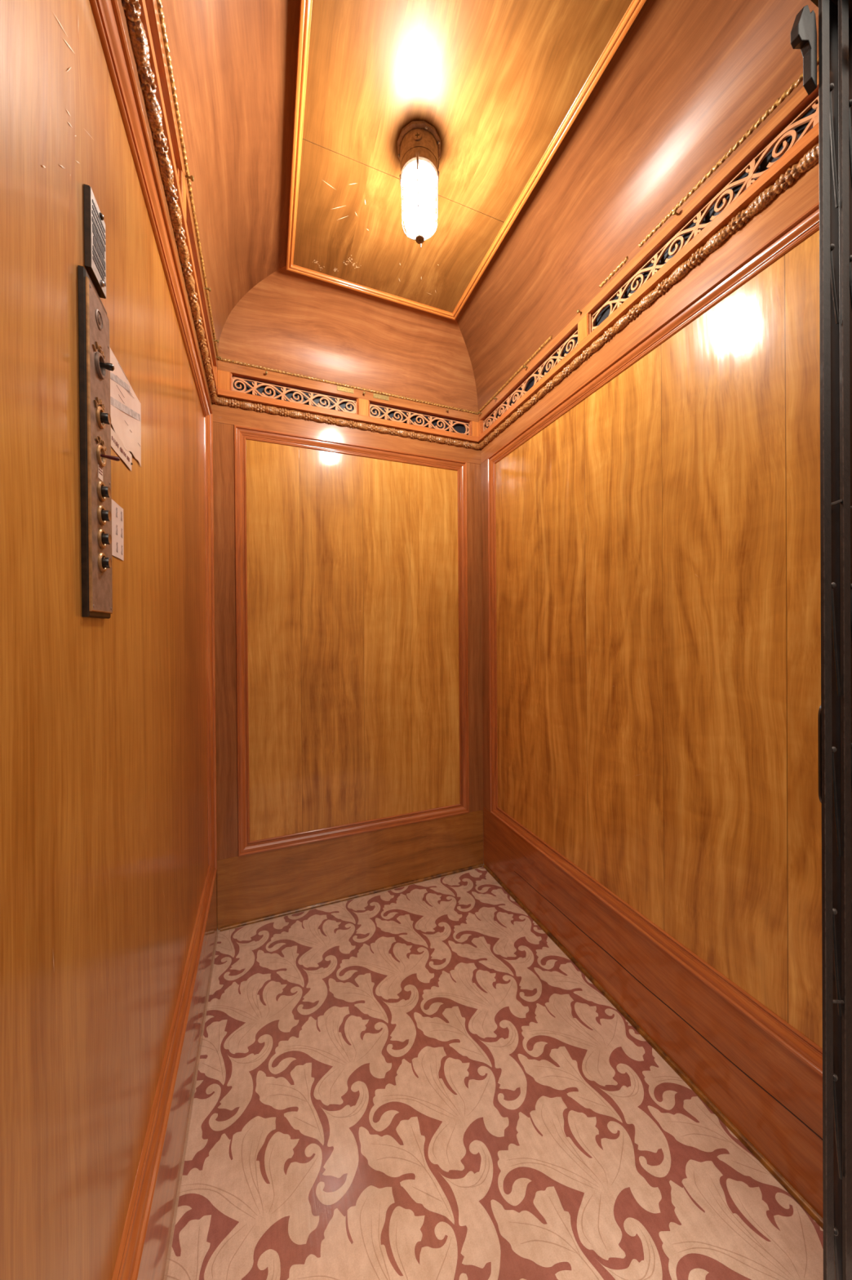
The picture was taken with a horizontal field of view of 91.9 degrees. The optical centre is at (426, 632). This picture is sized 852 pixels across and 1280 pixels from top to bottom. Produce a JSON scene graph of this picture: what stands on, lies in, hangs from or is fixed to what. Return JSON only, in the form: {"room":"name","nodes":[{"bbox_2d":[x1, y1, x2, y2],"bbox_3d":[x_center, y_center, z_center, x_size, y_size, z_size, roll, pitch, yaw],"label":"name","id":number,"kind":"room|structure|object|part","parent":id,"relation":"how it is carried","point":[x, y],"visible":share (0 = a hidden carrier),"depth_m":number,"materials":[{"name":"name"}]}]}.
{"room":"elevator interior","nodes":[
{"label":"elevator interior","id":0,"kind":"room"},
{"bbox_2d":[0,0,217,1279],"bbox_3d":[-0.624,0.074,0.982,0.092,2.494,1.720,-1,0,-22],"label":"wall","id":1,"kind":"structure","parent":0,"point":[108,819],"depth_m":0.56,"materials":[{"name":"brown wood"}]},
{"bbox_2d":[84,183,106,298],"bbox_3d":[-0.463,-0.546,0.581,0.011,0.109,0.057,-1,0,-22],"label":"plaque","id":2,"kind":"object","parent":1,"relation":"attached to","point":[95,242],"visible":1,"depth_m":0.57,"materials":[{"name":"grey metal"}]},
{"bbox_2d":[78,265,119,618],"bbox_3d":[-0.447,-0.247,0.577,0.033,0.454,0.083,-1,0,-22],"label":"control panel","id":3,"kind":"object","parent":1,"relation":"attached to","point":[95,366],"visible":1,"depth_m":0.55,"materials":[{"name":"brown metal"}]},
{"bbox_3d":[-0.454,-0.245,0.575,0.003,0.435,0.080,-1,0,-22],"label":"plate","id":4,"kind":"part","parent":3,"relation":"part of","materials":[{"name":"brown metal"}]},
{"bbox_3d":[-0.441,-0.243,0.575,0.022,0.007,0.006,-1,0,-22],"label":"lever","id":5,"kind":"part","parent":3,"relation":"part of","materials":[{"name":"gold metal"}]},
{"bbox_2d":[111,499,124,560],"bbox_3d":[-0.494,-0.164,0.655,0.001,0.087,0.084,-1,0,-22],"label":"card","id":6,"kind":"object","parent":1,"relation":"attached to","point":[117,529],"visible":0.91,"depth_m":0.67,"materials":[{"name":"grey paper"}]},
{"bbox_2d":[111,427,133,471],"bbox_3d":[-0.504,-0.304,0.678,0.003,0.030,0.136,-1,0,-22],"label":"strip","id":7,"kind":"object","parent":1,"relation":"attached to","point":[117,444],"visible":0.74,"depth_m":0.68,"materials":[{"name":"paper"}]},
{"bbox_2d":[110,348,141,466],"bbox_3d":[-0.516,-0.379,0.706,0.002,0.129,0.200,-1,0,-22],"label":"paper","id":8,"kind":"object","parent":1,"relation":"attached to","point":[125,406],"visible":0.88,"depth_m":0.71,"materials":[{"name":"grey paper"}]},
{"bbox_2d":[110,363,140,444],"bbox_3d":[-0.516,-0.395,0.708,0.001,0.094,0.188,-1,0,-22],"label":"print","id":9,"kind":"object","parent":8,"relation":"attached to","point":[125,406],"depth_m":0.70,"materials":[{"name":"grey paper"}]},
{"bbox_3d":[-0.624,0.041,1.020,0.028,1.950,1.580,-1,0,-22],"label":"panel moulding","id":10,"kind":"part","parent":1,"relation":"part of","materials":[{"name":"brown wood"}]},
{"bbox_2d":[145,0,182,199],"bbox_3d":[-0.474,-1.097,0.644,0.040,0.089,0.783,-1,0,-22],"label":"air vent","id":11,"kind":"object","parent":1,"relation":"in","point":[148,3],"visible":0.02,"depth_m":0.85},
{"bbox_3d":[-0.629,-0.993,0.979,0.038,0.117,1.720,-1,0,-22],"label":"rail","id":12,"kind":"part","parent":1,"relation":"part of","materials":[{"name":"brown wood"}]},
{"bbox_2d":[122,0,217,403],"bbox_3d":[-0.605,-1.005,0.986,0.036,0.037,1.716,-1,0,-22],"label":"trim","id":13,"kind":"structure","parent":1,"relation":"attached to","point":[139,40],"depth_m":0.87,"materials":[{"name":"brown metal"}]},
{"bbox_2d":[137,871,217,1279],"bbox_3d":[-0.612,1.158,0.988,0.038,0.284,1.720,-1,0,-22],"label":"baseboard","id":14,"kind":"structure","parent":1,"relation":"attached to","point":[153,1261],"depth_m":0.97,"materials":[{"name":"brown wood"}]},
{"bbox_3d":[-0.610,-1.039,0.986,0.044,0.026,1.720,-1,0,-22],"label":"frieze rail","id":15,"kind":"part","parent":1,"relation":"part of","materials":[{"name":"brown wood"}]},
{"bbox_3d":[-0.611,-1.153,0.986,0.044,0.040,1.720,-1,0,-22],"label":"frieze rail","id":16,"kind":"part","parent":1,"relation":"part of","materials":[{"name":"brown wood"}]},
{"bbox_2d":[156,0,218,359],"bbox_3d":[-0.586,-1.179,0.984,0.015,0.016,1.698,-1,0,-22],"label":"trim","id":17,"kind":"structure","parent":1,"relation":"attached to","point":[168,56],"depth_m":0.99,"materials":[{"name":"gold metal"}]},
{"bbox_2d":[185,174,194,181],"bbox_3d":[-0.604,-1.162,1.053,0.019,0.011,0.011,-1,0,-22],"label":"peg","id":18,"kind":"object","parent":1,"relation":"attached to","point":[191,177],"visible":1,"depth_m":1.05,"materials":[{"name":"gold metal"}]},
{"bbox_2d":[186,196,217,383],"bbox_3d":[-0.774,-1.097,1.402,0.040,0.089,0.758,-1,0,-22],"label":"air vent","id":19,"kind":"object","parent":1,"relation":"in","point":[188,216],"visible":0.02,"depth_m":1.33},
{"bbox_2d":[212,360,484,928],"bbox_3d":[-0.315,0.067,2.060,1.469,2.494,0.092,-1,0,-22],"label":"wall","id":20,"kind":"structure","parent":0,"point":[348,561],"depth_m":2.01,"materials":[{"name":"brown wood"}]},
{"bbox_2d":[230,372,359,414],"bbox_3d":[-0.598,-1.101,1.920,0.568,0.089,0.040,-1,0,-22],"label":"air vent","id":21,"kind":"object","parent":20,"relation":"in","point":[239,383],"visible":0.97,"depth_m":1.91,"materials":[{"name":"gold metal"}]},
{"bbox_2d":[337,385,353,393],"bbox_3d":[-0.387,-1.166,1.979,0.080,0.022,0.003,-1,0,-22],"label":"name plate","id":22,"kind":"object","parent":20,"relation":"attached to","point":[339,388],"visible":1,"depth_m":1.98,"materials":[{"name":"gold metal"}]},
{"bbox_3d":[-0.321,-0.989,2.049,1.469,0.138,0.044,-1,0,-22],"label":"rail","id":23,"kind":"part","parent":20,"relation":"part of","materials":[{"name":"brown wood"}]},
{"bbox_2d":[214,396,479,449],"bbox_3d":[-0.311,-1.012,2.025,1.297,0.037,0.036,-1,0,-22],"label":"trim","id":24,"kind":"structure","parent":20,"relation":"attached to","point":[220,401],"depth_m":1.97,"materials":[{"name":"brown metal"}]},
{"bbox_3d":[-0.315,-1.159,2.029,1.273,0.040,0.038,-1,0,-22],"label":"frieze rail","id":25,"kind":"part","parent":20,"relation":"part of","materials":[{"name":"brown wood"}]},
{"bbox_3d":[-0.314,-1.046,2.029,1.273,0.026,0.038,-1,0,-22],"label":"frieze rail","id":26,"kind":"part","parent":20,"relation":"part of","materials":[{"name":"brown wood"}]},
{"bbox_2d":[218,357,478,414],"bbox_3d":[-0.307,-1.186,2.010,1.265,0.016,0.015,-1,0,-22],"label":"trim","id":27,"kind":"structure","parent":20,"relation":"attached to","point":[233,362],"depth_m":1.97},
{"bbox_2d":[217,809,483,930],"bbox_3d":[-0.304,1.141,2.058,1.319,0.306,0.044,-1,0,-22],"label":"baseboard","id":28,"kind":"structure","parent":20,"relation":"attached to","point":[255,886],"depth_m":1.99,"materials":[{"name":"brown wood"}]},
{"bbox_2d":[220,863,483,931],"bbox_3d":[-0.293,1.288,2.033,1.297,0.011,0.011,-1,0,-22],"label":"trim","id":29,"kind":"structure","parent":20,"relation":"attached to","point":[386,888],"depth_m":1.99,"materials":[{"name":"brown wood"}]},
{"bbox_3d":[-0.308,0.034,2.039,1.148,1.906,0.026,-1,0,-22],"label":"panel moulding","id":30,"kind":"part","parent":20,"relation":"part of","materials":[{"name":"brown wood"}]},
{"bbox_3d":[-0.313,0.034,2.051,1.108,1.866,0.002,-1,0,-22],"label":"veneer panel","id":31,"kind":"part","parent":20,"relation":"part of","materials":[{"name":"brown wood"}]},
{"bbox_2d":[373,393,389,400],"bbox_3d":[-0.222,-1.167,2.044,0.080,0.022,0.002,-1,0,-22],"label":"name plate","id":32,"kind":"object","parent":20,"relation":"attached to","point":[375,395],"visible":1,"depth_m":2.04,"materials":[{"name":"gold metal"}]},
{"bbox_2d":[368,400,471,435],"bbox_3d":[-0.024,-1.106,2.147,0.573,0.089,0.040,-1,0,-22],"label":"air vent","id":33,"kind":"object","parent":20,"relation":"in","point":[376,410],"visible":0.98,"depth_m":2.14,"materials":[{"name":"gold metal"}]},
{"bbox_2d":[156,0,818,414],"bbox_3d":[-0.010,-1.332,1.255,1.429,0.306,1.780,-1,0,-22],"label":"ceiling","id":34,"kind":"structure","parent":0,"point":[568,131],"depth_m":1.20,"materials":[{"name":"brown wood"}]},
{"bbox_2d":[397,120,440,247],"bbox_3d":[-0.019,-1.293,1.217,0.131,0.281,0.131,-1,0,-22],"label":"ceiling lamp","id":35,"kind":"object","parent":34,"relation":"attached to","point":[419,143],"visible":1,"depth_m":1.18,"materials":[{"name":"glass"}]},
{"bbox_3d":[-0.019,-1.255,1.217,0.094,0.160,0.094,-1,0,-22],"label":"globe","id":36,"kind":"part","parent":35,"relation":"part of","materials":[{"name":"white glass"}]},
{"bbox_3d":[0.050,-1.440,1.089,0.744,0.033,1.427,-1,0,-22],"label":"moulding","id":37,"kind":"part","parent":34,"relation":"part of","materials":[{"name":"gold metal"}]},
{"bbox_2d":[164,866,823,1279],"bbox_3d":[0.021,1.309,1.240,1.333,0.031,1.724,-1,0,-22],"label":"floor","id":38,"kind":"structure","parent":0,"point":[415,1081],"depth_m":1.08,"materials":[{"name":"beige carpet"}]},
{"bbox_2d":[791,0,851,1279],"bbox_3d":[0.744,0.071,0.719,0.324,2.440,0.065,-1,0,-22],"label":"elevator door","id":39,"kind":"structure","parent":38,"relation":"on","point":[835,16],"depth_m":0.71,"materials":[{"name":"black metal"}]},
{"bbox_3d":[0.671,0.207,0.699,0.012,0.170,0.003,-1,0,-22],"label":"hand plate","id":40,"kind":"part","parent":39,"relation":"part of","materials":[{"name":"black metal"}]},
{"bbox_2d":[477,71,822,1076],"bbox_3d":[0.647,0.054,1.484,0.092,2.509,1.720,-1,0,-22],"label":"wall","id":41,"kind":"structure","parent":0,"point":[651,567],"depth_m":1.19,"materials":[{"name":"brown wood"}]},
{"bbox_2d":[477,335,552,413],"bbox_3d":[0.398,-1.196,1.955,0.015,0.020,0.615,-1,0,-22],"label":"trim","id":42,"kind":"structure","parent":41,"relation":"attached to","point":[551,336],"depth_m":1.89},
{"bbox_2d":[480,324,577,435],"bbox_3d":[0.448,-1.114,1.890,0.040,0.094,0.748,-1,0,-22],"label":"air vent","id":43,"kind":"object","parent":41,"relation":"in","point":[570,341],"visible":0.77,"depth_m":1.82,"materials":[{"name":"gold metal"}]},
{"bbox_2d":[599,256,627,288],"bbox_3d":[0.627,-1.200,1.377,0.015,0.016,0.116,-1,0,-22],"label":"trim","id":44,"kind":"structure","parent":41,"relation":"attached to","point":[624,261],"depth_m":1.37,"materials":[{"name":"gold metal"}]},
{"bbox_3d":[0.615,-1.173,1.470,0.044,0.054,1.720,-1,0,-22],"label":"frieze rail","id":45,"kind":"part","parent":41,"relation":"part of","materials":[{"name":"brown wood"}]},
{"bbox_3d":[0.615,-1.060,1.470,0.044,0.040,1.720,-1,0,-22],"label":"frieze rail","id":46,"kind":"part","parent":41,"relation":"part of","materials":[{"name":"brown wood"}]},
{"bbox_2d":[479,142,819,448],"bbox_3d":[0.613,-1.025,1.467,0.036,0.048,1.716,-1,0,-22],"label":"trim","id":47,"kind":"structure","parent":41,"relation":"attached to","point":[811,157],"depth_m":1.16,"materials":[{"name":"brown metal"}]},
{"bbox_3d":[0.635,-0.995,1.478,0.038,0.136,1.720,-1,0,-22],"label":"rail","id":48,"kind":"part","parent":41,"relation":"part of","materials":[{"name":"brown wood"}]},
{"bbox_2d":[483,806,823,1218],"bbox_3d":[0.651,1.127,1.487,0.039,0.324,1.720,-1,0,-22],"label":"baseboard","id":49,"kind":"structure","parent":41,"relation":"attached to","point":[768,1093],"depth_m":1.18,"materials":[{"name":"brown wood"}]},
{"bbox_2d":[483,864,823,1229],"bbox_3d":[0.632,1.283,1.473,0.011,0.011,1.708,-1,0,-22],"label":"trim","id":50,"kind":"structure","parent":41,"relation":"attached to","point":[792,1191],"depth_m":1.17,"materials":[{"name":"brown wood"}]},
{"bbox_2d":[671,209,679,215],"bbox_3d":[0.703,-1.180,1.161,0.019,0.011,0.011,-1,0,-22],"label":"peg","id":51,"kind":"object","parent":41,"relation":"attached to","point":[674,212],"visible":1,"depth_m":1.16,"materials":[{"name":"gold metal"}]},
{"bbox_2d":[587,84,818,335],"bbox_3d":[0.748,-1.120,1.132,0.040,0.095,0.793,-1,0,-22],"label":"air vent","id":52,"kind":"object","parent":41,"relation":"in","point":[789,131],"visible":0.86,"depth_m":1.08,"materials":[{"name":"gold metal"}]},
{"bbox_2d":[638,57,818,247],"bbox_3d":[0.787,-1.203,0.971,0.015,0.020,0.666,-1,0,-22],"label":"trim","id":53,"kind":"structure","parent":41,"relation":"attached to","point":[796,83],"depth_m":1.03,"materials":[{"name":"gold metal"}]}
]}

